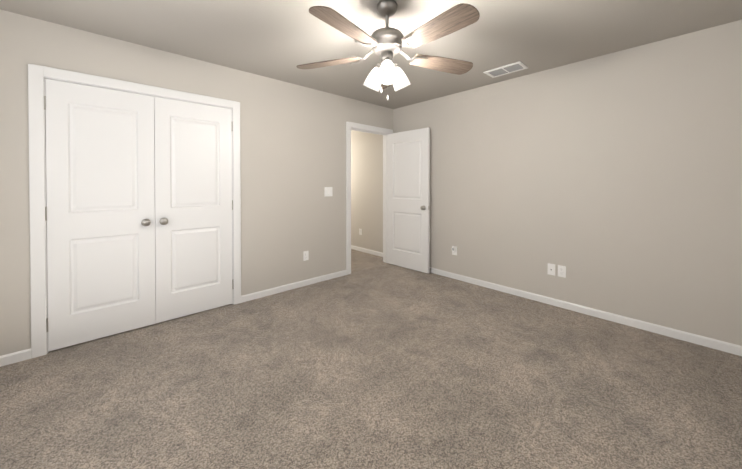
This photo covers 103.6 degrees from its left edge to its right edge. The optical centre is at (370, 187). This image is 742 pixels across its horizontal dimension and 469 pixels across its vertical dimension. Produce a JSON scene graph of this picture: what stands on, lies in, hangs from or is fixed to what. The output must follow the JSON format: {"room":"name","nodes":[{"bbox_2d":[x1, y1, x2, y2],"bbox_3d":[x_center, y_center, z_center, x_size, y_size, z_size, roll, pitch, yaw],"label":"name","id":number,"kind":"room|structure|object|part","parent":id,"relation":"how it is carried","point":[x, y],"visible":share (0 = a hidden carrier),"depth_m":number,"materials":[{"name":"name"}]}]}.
{"room":"empty bedroom","nodes":[
{"label":"empty bedroom","id":0,"kind":"room"},
{"bbox_2d":[0,9,392,355],"bbox_3d":[-1.328,-0.005,3.189,4.470,2.440,0.120,-1,1,-43],"label":"wall","id":1,"kind":"structure","parent":0,"point":[292,151],"depth_m":3.12,"materials":[{"name":"paint"}]},
{"bbox_2d":[0,348,31,366],"bbox_3d":[-2.625,1.193,1.917,0.522,0.070,0.013,-1,1,-43],"label":"baseboard","id":2,"kind":"structure","parent":1,"relation":"attached to","point":[23,355],"depth_m":2.04,"materials":[{"name":"white wood"}]},
{"bbox_2d":[44,96,47,331],"bbox_3d":[-2.391,0.198,2.147,0.013,1.730,0.040,-1,1,-43],"label":"left closet door hinge","id":3,"kind":"object","parent":1,"relation":"attached to","point":[45,213],"visible":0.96,"depth_m":2.13,"materials":[{"name":"grey metal"}]},
{"bbox_2d":[45,79,155,351],"bbox_3d":[-2.139,0.207,2.353,0.642,2.008,0.093,-1,1,-43],"label":"closet door","id":4,"kind":"structure","parent":1,"relation":"in","point":[100,184],"depth_m":2.33,"materials":[{"name":"white wood"}]},
{"bbox_3d":[-1.936,0.306,2.516,0.066,0.066,0.058,-1,1,-43],"label":"knob","id":5,"kind":"part","parent":4,"relation":"part of","materials":[{"name":"grey metal"}]},
{"bbox_2d":[28,64,240,357],"bbox_3d":[-1.948,0.199,2.622,1.327,2.043,0.120,-1,1,-43],"label":"door frame","id":6,"kind":"structure","parent":1,"relation":"attached to","point":[45,174],"depth_m":2.23,"materials":[{"name":"white wood"}]},
{"bbox_2d":[154,97,232,322],"bbox_3d":[-1.664,0.203,2.789,0.642,2.008,0.093,-1,1,-43],"label":"closet door","id":7,"kind":"structure","parent":1,"relation":"in","point":[193,199],"depth_m":2.77,"materials":[{"name":"white wood"}]},
{"bbox_3d":[-1.843,0.305,2.602,0.066,0.066,0.058,-1,1,-43],"label":"knob","id":8,"kind":"part","parent":7,"relation":"part of","materials":[{"name":"grey metal"}]},
{"bbox_2d":[232,122,233,288],"bbox_3d":[-1.438,0.189,3.024,0.013,1.730,0.040,-1,1,-43],"label":"right closet door hinge","id":9,"kind":"object","parent":1,"relation":"attached to","point":[232,209],"visible":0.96,"depth_m":3.01,"materials":[{"name":"grey metal"}]},
{"bbox_2d":[241,270,346,302],"bbox_3d":[-0.854,1.176,3.547,1.405,0.070,0.013,-1,1,-43],"label":"baseboard","id":10,"kind":"structure","parent":1,"relation":"attached to","point":[275,290],"depth_m":3.44,"materials":[{"name":"white wood"}]},
{"bbox_2d":[303,251,308,260],"bbox_3d":[-0.800,0.844,3.596,0.070,0.115,0.008,-1,1,-43],"label":"electrical outlet","id":11,"kind":"object","parent":1,"relation":"attached to","point":[305,255],"visible":1,"depth_m":3.59,"materials":[{"name":"white plastic"}]},
{"bbox_2d":[325,187,332,195],"bbox_3d":[-0.553,0.058,3.814,0.122,0.122,0.010,-1,1,-43],"label":"light switch","id":12,"kind":"object","parent":1,"relation":"attached to","point":[328,191],"visible":1,"depth_m":3.81,"materials":[{"name":"white plastic"}]},
{"bbox_2d":[346,122,392,274],"bbox_3d":[-0.043,0.146,4.373,0.923,2.112,0.154,-1,1,-43],"label":"door frame","id":13,"kind":"structure","parent":1,"relation":"attached to","point":[349,125],"depth_m":4.10,"materials":[{"name":"white wood"}]},
{"bbox_2d":[387,127,429,272],"bbox_3d":[0.533,0.182,4.304,0.145,2.014,0.762,-1,1,-45],"label":"room door","id":14,"kind":"structure","parent":13,"relation":"attached to","point":[408,198],"depth_m":4.26,"materials":[{"name":"white wood"}]},
{"bbox_3d":[0.752,0.285,4.084,0.145,0.066,0.066,-1,1,-45],"label":"knob","id":15,"kind":"part","parent":14,"relation":"part of","materials":[{"name":"grey metal"}]},
{"bbox_2d":[351,130,382,252],"bbox_3d":[-0.778,-0.036,6.153,0.128,2.440,3.500,-1,1,-43],"label":"wall","id":16,"kind":"structure","parent":0,"point":[366,190],"depth_m":5.30,"materials":[{"name":"paint"}]},
{"bbox_2d":[351,245,382,256],"bbox_3d":[-0.790,1.150,6.073,0.030,0.070,3.380,-1,1,-43],"label":"baseboard","id":17,"kind":"structure","parent":16,"relation":"attached to","point":[373,252],"depth_m":5.29,"materials":[{"name":"white wood"}]},
{"bbox_2d":[0,249,741,468],"bbox_3d":[-1.047,1.246,3.073,4.710,0.060,7.690,-1,1,-43],"label":"floor","id":18,"kind":"structure","parent":0,"point":[371,361],"depth_m":1.76,"materials":[{"name":"carpet"}]},
{"bbox_2d":[0,0,741,108],"bbox_3d":[-1.047,-1.264,3.047,4.710,0.080,7.690,-1,1,-43],"label":"ceiling","id":19,"kind":"structure","parent":0,"point":[280,40],"depth_m":2.28,"materials":[{"name":"paint"}]},
{"bbox_2d":[297,0,479,99],"bbox_3d":[0.121,-0.890,1.906,1.274,0.645,1.251,-1,1,-43],"label":"ceiling fan","id":20,"kind":"object","parent":19,"relation":"hanging from","point":[387,43],"visible":1,"depth_m":1.85,"materials":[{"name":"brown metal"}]},
{"bbox_3d":[-0.304,-0.878,2.069,0.475,0.006,0.154,-1,12,17],"label":"blade","id":21,"kind":"part","parent":20,"relation":"part of","materials":[{"name":"brown wood"}]},
{"bbox_3d":[-0.137,-0.873,1.593,0.154,0.006,0.475,15,10,33],"label":"blade","id":22,"kind":"part","parent":20,"relation":"part of","materials":[{"name":"brown wood"}]},
{"bbox_3d":[-0.059,-0.895,1.995,0.221,0.052,0.120,0,1,17],"label":"arm","id":23,"kind":"part","parent":20,"relation":"part of"},
{"bbox_3d":[0.008,-0.893,1.803,0.120,0.052,0.221,0,1,35],"label":"arm","id":24,"kind":"part","parent":20,"relation":"part of"},
{"bbox_3d":[0.027,-0.744,1.997,0.117,0.138,0.117,32,17,27],"label":"lamp shade","id":25,"kind":"part","parent":20,"relation":"part of","materials":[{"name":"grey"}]},
{"bbox_3d":[0.104,-0.743,1.852,0.117,0.138,0.117,0,-27,2],"label":"lamp shade","id":26,"kind":"part","parent":20,"relation":"part of","materials":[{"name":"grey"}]},
{"bbox_3d":[0.191,-0.744,1.992,0.117,0.138,0.117,-31,15,-24],"label":"lamp shade","id":27,"kind":"part","parent":20,"relation":"part of","materials":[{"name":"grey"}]},
{"bbox_3d":[0.212,-0.894,1.808,0.120,0.052,0.221,0,1,-37],"label":"arm","id":28,"kind":"part","parent":20,"relation":"part of"},
{"bbox_3d":[0.271,-0.896,2.003,0.221,0.052,0.120,0,1,-19],"label":"arm","id":29,"kind":"part","parent":20,"relation":"part of"},
{"label":"blade","id":30,"kind":"part","parent":20,"relation":"part of","materials":[{"name":"brown wood"}]},
{"label":"blade","id":31,"kind":"part","parent":20,"relation":"part of","materials":[{"name":"brown wood"}]},
{"bbox_2d":[483,61,527,77],"bbox_3d":[1.401,-1.220,3.039,0.223,0.009,0.368,-1,1,-43],"label":"ceiling vent","id":32,"kind":"object","parent":19,"relation":"in","point":[507,69],"visible":1,"depth_m":3.02,"materials":[{"name":"white metal"}]},
{"bbox_2d":[393,20,741,345],"bbox_3d":[1.739,-0.006,3.244,0.120,2.440,4.190,-1,1,-43],"label":"wall","id":33,"kind":"structure","parent":0,"point":[612,182],"depth_m":2.67,"materials":[{"name":"paint"}]},
{"bbox_2d":[547,263,554,275],"bbox_3d":[1.866,0.850,3.020,0.010,0.115,0.070,-1,1,-43],"label":"outlet","id":34,"kind":"object","parent":33,"relation":"attached to","point":[551,269],"visible":1,"depth_m":3.02,"materials":[{"name":"white plastic"}]},
{"bbox_2d":[558,265,565,277],"bbox_3d":[1.929,0.851,2.952,0.008,0.115,0.070,-1,1,-43],"label":"electrical outlet","id":35,"kind":"object","parent":33,"relation":"attached to","point":[561,271],"visible":1,"depth_m":2.95,"materials":[{"name":"white plastic"}]},
{"bbox_2d":[430,267,741,355],"bbox_3d":[1.680,1.179,3.223,0.013,0.070,3.920,-1,1,-43],"label":"baseboard","id":36,"kind":"structure","parent":33,"relation":"attached to","point":[731,348],"depth_m":2.66,"materials":[{"name":"white wood"}]}
]}

